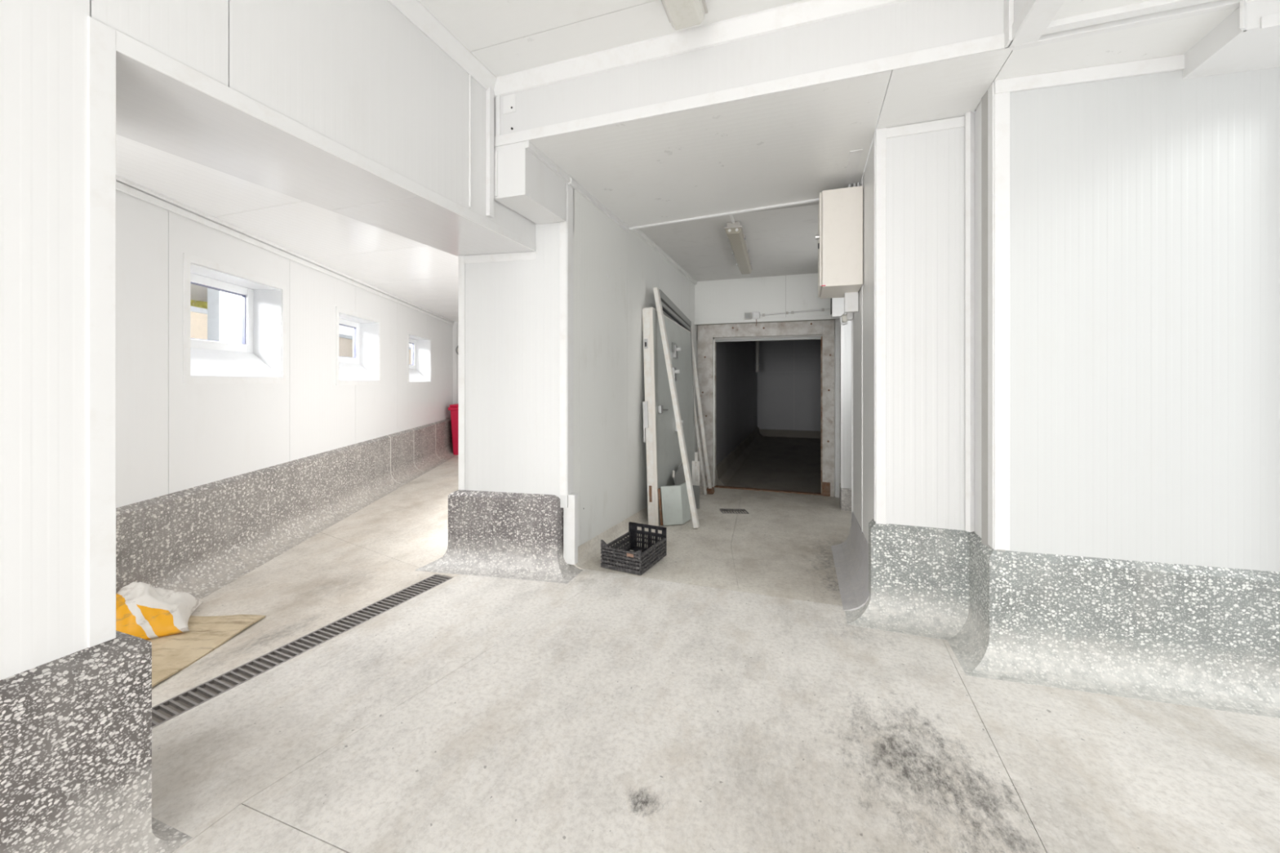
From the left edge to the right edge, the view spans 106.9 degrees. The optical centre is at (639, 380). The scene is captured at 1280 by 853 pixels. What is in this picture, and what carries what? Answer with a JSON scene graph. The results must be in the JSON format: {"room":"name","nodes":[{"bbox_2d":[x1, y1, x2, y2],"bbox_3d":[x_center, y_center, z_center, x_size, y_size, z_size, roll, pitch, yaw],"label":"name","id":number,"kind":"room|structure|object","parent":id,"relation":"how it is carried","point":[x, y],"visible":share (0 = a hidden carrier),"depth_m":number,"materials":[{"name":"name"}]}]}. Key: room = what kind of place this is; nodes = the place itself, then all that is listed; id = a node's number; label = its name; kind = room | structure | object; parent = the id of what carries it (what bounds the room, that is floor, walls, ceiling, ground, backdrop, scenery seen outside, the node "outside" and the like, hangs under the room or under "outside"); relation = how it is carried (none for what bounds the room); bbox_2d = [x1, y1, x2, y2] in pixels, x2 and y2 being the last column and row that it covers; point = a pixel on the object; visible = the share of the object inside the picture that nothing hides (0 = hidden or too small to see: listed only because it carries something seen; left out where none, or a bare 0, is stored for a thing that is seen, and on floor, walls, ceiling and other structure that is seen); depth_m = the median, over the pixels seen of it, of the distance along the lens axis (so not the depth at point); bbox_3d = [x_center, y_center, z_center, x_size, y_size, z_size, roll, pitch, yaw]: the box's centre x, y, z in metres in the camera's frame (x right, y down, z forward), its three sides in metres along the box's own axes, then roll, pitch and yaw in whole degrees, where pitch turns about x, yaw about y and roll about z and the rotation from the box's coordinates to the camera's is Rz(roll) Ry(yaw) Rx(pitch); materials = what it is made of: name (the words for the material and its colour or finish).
{"room":"food processing facility","nodes":[
{"label":"food processing facility","id":0,"kind":"room"},
{"bbox_2d":[0,0,535,679],"bbox_3d":[-2.136,-0.265,0.377,0.378,3.530,7.300,0,0,19],"label":"wall header","id":1,"kind":"structure","parent":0,"point":[384,88],"depth_m":1.43,"materials":[{"name":"white paint"}]},
{"bbox_2d":[0,631,192,852],"bbox_3d":[-2.679,1.163,-0.661,0.820,0.735,4.983,0,0,19],"label":"baseboard","id":2,"kind":"structure","parent":1,"relation":"attached to","point":[76,728],"depth_m":1.37,"materials":[{"name":"stone"}]},
{"bbox_2d":[115,174,454,507],"bbox_3d":[-3.502,0.120,4.404,0.306,2.800,11.410,0,0,-6],"label":"wall","id":3,"kind":"structure","parent":0,"point":[172,436],"depth_m":3.85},
{"bbox_2d":[183,252,286,384],"bbox_3d":[-3.490,-0.448,3.960,0.316,0.945,1.155,0,0,-6],"label":"window","id":4,"kind":"structure","parent":3,"relation":"in","point":[257,359],"depth_m":4.15,"materials":[{"name":"white plastic"}]},
{"bbox_2d":[207,288,241,343],"bbox_3d":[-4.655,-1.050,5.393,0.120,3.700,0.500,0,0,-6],"label":"window pane","id":5,"kind":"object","parent":4,"relation":"attached to","point":[224,308],"depth_m":5.21,"materials":[{"name":"white glass"}]},
{"bbox_2d":[115,417,456,599],"bbox_3d":[-3.270,1.154,4.429,0.272,0.752,11.398,0,0,-6],"label":"baseboard","id":6,"kind":"structure","parent":3,"relation":"attached to","point":[197,541],"depth_m":4.03,"materials":[{"name":"stone"}]},
{"bbox_2d":[336,306,381,385],"bbox_3d":[-3.708,-0.400,6.019,0.316,0.910,1.175,0,0,-6],"label":"window","id":7,"kind":"structure","parent":3,"relation":"in","point":[364,368],"depth_m":6.45,"materials":[{"name":"white plastic"}]},
{"bbox_2d":[407,330,431,385],"bbox_3d":[-3.933,-0.362,8.145,0.316,0.885,1.170,0,0,-6],"label":"window","id":8,"kind":"structure","parent":3,"relation":"in","point":[420,372],"depth_m":8.64,"materials":[{"name":"white plastic"}]},
{"bbox_2d":[115,133,458,321],"bbox_3d":[-4.070,-1.305,5.927,6.396,0.100,13.096,0,0,19],"label":"ceiling","id":9,"kind":"structure","parent":0,"point":[424,276],"depth_m":3.94,"materials":[{"name":"white paint"}]},
{"bbox_2d":[115,51,535,256],"bbox_3d":[-1.539,-1.080,2.792,0.690,0.100,2.547,0,0,19],"label":"beam","id":10,"kind":"structure","parent":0,"point":[154,108],"depth_m":2.21,"materials":[{"name":"white paint"}]},
{"bbox_2d":[453,321,458,404],"bbox_3d":[-1.519,0.120,10.412,4.974,2.800,0.122,0,0,-6],"label":"wall","id":11,"kind":"structure","parent":0,"point":[455,327],"depth_m":10.10,"materials":[{"name":"white paint"}]},
{"bbox_2d":[455,345,458,355],"bbox_3d":[-3.794,-0.650,10.085,0.240,0.240,0.050,0,0,-6],"label":"air vent","id":12,"kind":"object","parent":11,"relation":"in","point":[457,347],"visible":0.28,"depth_m":10.06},
{"bbox_2d":[458,182,573,507],"bbox_3d":[-1.012,-0.300,3.867,0.959,2.600,0.131,0,0,11],"label":"wall pillar","id":13,"kind":"structure","parent":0,"point":[516,308],"depth_m":3.80,"materials":[{"name":"white metal"}]},
{"bbox_2d":[415,489,582,583],"bbox_3d":[-0.089,1.212,6.677,1.250,0.635,6.654,0,0,19],"label":"baseboard","id":14,"kind":"structure","parent":13,"relation":"attached to","point":[491,534],"depth_m":3.75,"materials":[{"name":"stone"}]},
{"bbox_2d":[418,0,802,76],"bbox_3d":[-0.730,-2.080,-0.404,2.946,0.100,6.751,0,0,19],"label":"ceiling","id":15,"kind":"structure","parent":0,"point":[508,37],"depth_m":2.69,"materials":[{"name":"white paint"}]},
{"bbox_2d":[661,0,707,30],"bbox_3d":[0.045,-1.967,1.944,0.230,0.124,1.324,0,0,19],"label":"lamp","id":16,"kind":"object","parent":15,"relation":"attached to","point":[682,14],"visible":1,"depth_m":2.46,"materials":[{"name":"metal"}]},
{"bbox_2d":[524,140,697,564],"bbox_3d":[0.088,0.085,5.709,0.175,3.530,5.365,0,0,19],"label":"wall","id":17,"kind":"structure","parent":0,"point":[617,268],"depth_m":4.47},
{"bbox_2d":[493,141,565,224],"bbox_3d":[-0.793,-1.423,3.470,0.250,0.355,0.574,0,0,19],"label":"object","id":18,"kind":"structure","parent":17,"relation":"attached to","point":[523,183],"depth_m":3.26,"materials":[{"name":"white metal"}]},
{"bbox_2d":[573,486,701,569],"bbox_3d":[0.243,1.597,5.901,0.120,0.475,4.500,0,0,19],"label":"baseboard","id":19,"kind":"structure","parent":17,"relation":"attached to","point":[589,552],"depth_m":4.35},
{"bbox_2d":[642,306,695,525],"bbox_3d":[0.450,0.437,6.232,0.270,2.558,2.061,0,0,19],"label":"room door","id":20,"kind":"structure","parent":17,"relation":"in","point":[660,437],"depth_m":5.63,"materials":[{"name":"grey metal"}]},
{"bbox_2d":[151,436,1279,852],"bbox_3d":[-0.722,1.709,6.715,12.200,0.418,20.198,0,0,19],"label":"floor","id":21,"kind":"structure","parent":0,"point":[722,696],"depth_m":2.07,"materials":[{"name":"concrete"}]},
{"bbox_2d":[146,614,265,687],"bbox_3d":[-2.682,1.492,2.427,0.620,0.024,1.150,0,0,0],"label":"board","id":22,"kind":"object","parent":21,"relation":"on","point":[171,654],"visible":0.34,"depth_m":2.70,"materials":[{"name":"beige wood"}]},
{"bbox_2d":[115,582,202,639],"bbox_3d":[-2.950,1.346,2.833,0.440,0.272,0.440,0,0,-35],"label":"sack","id":23,"kind":"object","parent":22,"relation":"on","point":[143,611],"visible":0.7,"depth_m":2.77,"materials":[{"name":"plastic"}]},
{"bbox_2d":[151,574,452,728],"bbox_3d":[-1.984,1.514,2.538,0.177,0.031,2.397,0,0,24],"label":"drain grate","id":24,"kind":"object","parent":21,"relation":"on","point":[179,704],"visible":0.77,"depth_m":2.58,"materials":[{"name":"metal"}]},
{"bbox_2d":[448,403,458,455],"bbox_3d":[-3.514,0.990,9.727,0.680,1.020,0.500,0,0,-6],"label":"bin","id":25,"kind":"object","parent":21,"relation":"on","point":[454,408],"visible":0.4,"depth_m":9.50,"materials":[{"name":"plastic"}]},
{"bbox_2d":[600,521,666,575],"bbox_3d":[-0.044,1.381,3.942,0.364,0.235,0.486,0,0,28],"label":"plastic crate","id":26,"kind":"object","parent":21,"relation":"on","point":[646,557],"visible":1,"depth_m":3.90,"materials":[{"name":"black plastic"}]},
{"bbox_2d":[657,482,690,525],"bbox_3d":[0.422,1.397,5.370,0.486,0.450,0.156,0,0,-40],"label":"board","id":27,"kind":"object","parent":21,"relation":"on","point":[673,500],"visible":0.87,"depth_m":5.29,"materials":[{"name":"white plastic"}]},
{"bbox_2d":[671,462,685,485],"bbox_3d":[0.511,1.352,5.832,0.112,0.620,0.554,0,0,19],"label":"metal sheet","id":28,"kind":"object","parent":21,"relation":"on","point":[679,477],"visible":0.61,"depth_m":5.82,"materials":[{"name":"grey metal"}]},
{"bbox_2d":[653,287,714,528],"bbox_3d":[0.627,0.336,6.343,0.565,2.857,2.384,0,0,13],"label":"door frame","id":29,"kind":"structure","parent":21,"relation":"on","point":[663,303],"depth_m":5.53,"materials":[{"name":"white paint"}]},
{"bbox_2d":[692,452,699,508],"bbox_3d":[0.732,1.309,6.238,0.100,0.740,0.040,0,0,19],"label":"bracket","id":30,"kind":"object","parent":21,"relation":"on","point":[695,464],"visible":0.74,"depth_m":6.22,"materials":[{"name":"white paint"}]},
{"bbox_2d":[720,508,748,514],"bbox_3d":[1.207,1.687,6.083,0.333,0.031,0.202,1,0,-3],"label":"drain grate","id":31,"kind":"object","parent":21,"relation":"on","point":[721,509],"visible":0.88,"depth_m":6.11,"materials":[{"name":"metal"}]},
{"bbox_2d":[831,297,851,511],"bbox_3d":[2.922,0.060,6.415,0.642,3.480,0.360,0,0,19],"label":"wall pier","id":32,"kind":"object","parent":21,"relation":"on","point":[837,304],"visible":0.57,"depth_m":6.34,"materials":[{"name":"white paint"}]},
{"bbox_2d":[716,341,763,485],"bbox_3d":[2.604,0.266,11.882,0.325,3.131,7.850,0,0,19],"label":"wall","id":33,"kind":"structure","parent":0,"point":[738,433],"depth_m":10.47,"materials":[{"name":"black paint"}]},
{"bbox_2d":[493,0,1007,146],"bbox_3d":[0.386,-1.815,2.784,2.950,0.430,0.160,0,0,19],"label":"beam","id":34,"kind":"structure","parent":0,"point":[803,43],"depth_m":2.68,"materials":[{"name":"white metal"}]},
{"bbox_2d":[639,173,863,281],"bbox_3d":[2.018,-1.720,6.022,3.566,0.100,3.896,0,0,19],"label":"ceiling","id":35,"kind":"structure","parent":0,"point":[780,242],"depth_m":5.74,"materials":[{"name":"white paint"}]},
{"bbox_2d":[729,214,734,223],"bbox_3d":[0.921,-1.660,4.779,0.028,0.020,0.490,0,0,17],"label":"cable conduit","id":36,"kind":"object","parent":35,"relation":"attached to","point":[731,217],"visible":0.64,"depth_m":4.85,"materials":[{"name":"white plastic"}]},
{"bbox_2d":[724,221,752,274],"bbox_3d":[1.259,-1.607,5.927,0.205,0.124,2.007,0,0,16],"label":"lamp","id":37,"kind":"object","parent":35,"relation":"attached to","point":[736,237],"visible":1,"depth_m":5.48,"materials":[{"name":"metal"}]},
{"bbox_2d":[697,320,835,496],"bbox_3d":[2.940,0.031,7.521,4.220,3.661,0.100,0,0,19],"label":"wall","id":38,"kind":"structure","parent":0,"point":[802,335],"depth_m":7.82,"materials":[{"name":"grey concrete"}]},
{"bbox_2d":[697,319,839,497],"bbox_3d":[2.064,0.446,7.790,2.250,2.791,0.210,0,0,19],"label":"door frame","id":39,"kind":"structure","parent":38,"relation":"in","point":[706,333],"depth_m":7.61,"materials":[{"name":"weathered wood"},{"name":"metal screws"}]},
{"bbox_2d":[694,272,839,325],"bbox_3d":[2.344,-1.312,7.560,2.970,0.735,0.180,0,0,19],"label":"wall","id":40,"kind":"structure","parent":0,"point":[726,301],"depth_m":7.64,"materials":[{"name":"white paint"}]},
{"bbox_2d":[744,312,751,319],"bbox_3d":[1.748,-1.045,7.665,0.105,0.110,0.056,0,0,19],"label":"junction box","id":41,"kind":"object","parent":40,"relation":"attached to","point":[747,315],"visible":1,"depth_m":7.64,"materials":[{"name":"grey plastic"}]},
{"bbox_2d":[752,311,759,325],"bbox_3d":[1.865,-0.991,7.623,0.115,0.227,0.058,0,0,19],"label":"box","id":42,"kind":"object","parent":40,"relation":"attached to","point":[756,315],"visible":1,"depth_m":7.60,"materials":[{"name":"white plastic"}]},
{"bbox_2d":[760,308,831,316],"bbox_3d":[2.445,-1.073,7.434,1.096,0.080,0.028,0,0,19],"label":"conduit pipe","id":43,"kind":"object","parent":40,"relation":"attached to","point":[822,309],"visible":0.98,"depth_m":7.43,"materials":[{"name":"grey plastic"}]},
{"bbox_2d":[757,339,820,438],"bbox_3d":[5.662,0.256,14.981,3.810,3.111,0.220,0,0,19],"label":"wall","id":44,"kind":"structure","parent":0,"point":[788,375],"depth_m":15.25,"materials":[{"name":"grey paint"}]},
{"bbox_2d":[851,130,875,542],"bbox_3d":[2.015,0.050,3.697,0.539,3.300,1.590,0,0,19],"label":"wall","id":45,"kind":"structure","parent":0,"point":[863,322],"depth_m":3.48,"materials":[{"name":"white metal"}]},
{"bbox_2d":[815,182,862,313],"bbox_3d":[1.647,-1.089,3.968,0.343,1.017,0.582,0,0,19],"label":"electrical box","id":46,"kind":"object","parent":45,"relation":"attached to","point":[839,237],"visible":1,"depth_m":3.70,"materials":[{"name":"beige metal"}]},
{"bbox_2d":[839,312,853,324],"bbox_3d":[1.944,-0.629,4.468,0.114,0.203,0.120,0,0,19],"label":"lamp","id":47,"kind":"object","parent":45,"relation":"attached to","point":[848,316],"visible":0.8,"depth_m":4.43,"materials":[{"name":"plastic"}]},
{"bbox_2d":[831,511,870,610],"bbox_3d":[1.684,1.397,3.813,0.200,0.514,1.590,0,0,19],"label":"baseboard","id":48,"kind":"structure","parent":45,"relation":"attached to","point":[851,557],"depth_m":3.63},
{"bbox_2d":[525,0,1257,230],"bbox_3d":[0.501,-1.656,0.181,4.370,0.148,8.672,0,0,19],"label":"ceiling","id":49,"kind":"structure","parent":0,"point":[781,149],"depth_m":3.02,"materials":[{"name":"white paint"}]},
{"bbox_2d":[1011,0,1248,50],"bbox_3d":[2.181,-1.617,2.146,0.820,0.036,0.038,0,0,19],"label":"trim","id":50,"kind":"structure","parent":49,"relation":"attached to","point":[1219,5],"depth_m":2.12,"materials":[{"name":"white metal"}]},
{"bbox_2d":[872,111,974,532],"bbox_3d":[1.783,-0.300,3.004,0.541,2.600,0.251,0,0,19],"label":"wall pillar","id":51,"kind":"structure","parent":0,"point":[925,171],"depth_m":2.93,"materials":[{"name":"white metal"}]},
{"bbox_2d":[973,102,1004,551],"bbox_3d":[1.972,-0.300,2.684,0.050,2.600,0.330,0,0,19],"label":"wall","id":52,"kind":"structure","parent":0,"point":[978,112],"depth_m":2.75,"materials":[{"name":"white metal"}]},
{"bbox_2d":[1004,0,1037,47],"bbox_3d":[0.697,-1.815,-0.914,0.120,0.430,6.735,0,0,19],"label":"beam","id":53,"kind":"structure","parent":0,"point":[1015,11],"depth_m":2.21,"materials":[{"name":"white metal"}]},
{"bbox_2d":[1008,0,1065,47],"bbox_3d":[0.711,-1.606,-0.919,0.110,0.012,6.735,0,0,19],"label":"beam","id":54,"kind":"structure","parent":53,"relation":"attached to","point":[1043,11],"depth_m":2.11,"materials":[{"name":"white metal"}]},
{"bbox_2d":[981,53,1279,572],"bbox_3d":[2.758,-0.300,2.381,1.763,2.600,0.165,0,0,15],"label":"wall","id":55,"kind":"structure","parent":0,"point":[1131,211],"depth_m":2.38,"materials":[{"name":"white metal"}]},
{"bbox_2d":[844,519,1279,718],"bbox_3d":[2.454,1.215,2.465,2.525,0.630,0.625,0,0,19],"label":"baseboard","id":56,"kind":"structure","parent":55,"relation":"attached to","point":[1188,635],"depth_m":2.40,"materials":[{"name":"stone"}]},
{"bbox_2d":[1182,0,1279,79],"bbox_3d":[3.018,-1.542,2.076,0.874,0.135,0.486,0,0,19],"label":"ceiling beam","id":57,"kind":"structure","parent":55,"relation":"attached to","point":[1248,39],"depth_m":2.12,"materials":[{"name":"white paint"}]},
{"bbox_3d":[4.368,-1.350,11.344,4.050,0.100,8.100,0,0,19],"label":"ceiling","id":58,"kind":"structure","parent":0,"visible":0},
{"bbox_2d":[755,341,759,372],"bbox_3d":[3.379,-0.775,13.650,0.126,1.050,0.126,0,0,19],"label":"pipe","id":59,"kind":"object","parent":58,"relation":"hanging from","point":[757,364],"visible":0.84,"depth_m":13.60,"materials":[{"name":"metal"}]},
{"label":"outside","id":60,"kind":"structure","parent":0,"visible":0},
{"bbox_3d":[-10.602,0.850,9.178,24.271,0.100,32.528,0,0,19],"label":"floor","id":61,"kind":"structure","parent":60,"visible":0},
{"bbox_2d":[190,299,207,308],"bbox_3d":[-10.112,-1.007,10.940,1.756,3.620,1.776,0,0,19],"label":"tree","id":62,"kind":"object","parent":61,"relation":"on","point":[198,304],"visible":0.02,"depth_m":10.70,"materials":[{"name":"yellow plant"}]},
{"bbox_2d":[190,306,411,364],"bbox_3d":[-6.674,-0.115,9.594,0.330,1.830,11.000,0,0,-6],"label":"wall","id":63,"kind":"structure","parent":61,"relation":"on","point":[198,316],"depth_m":6.79,"materials":[{"name":"beige paint"}]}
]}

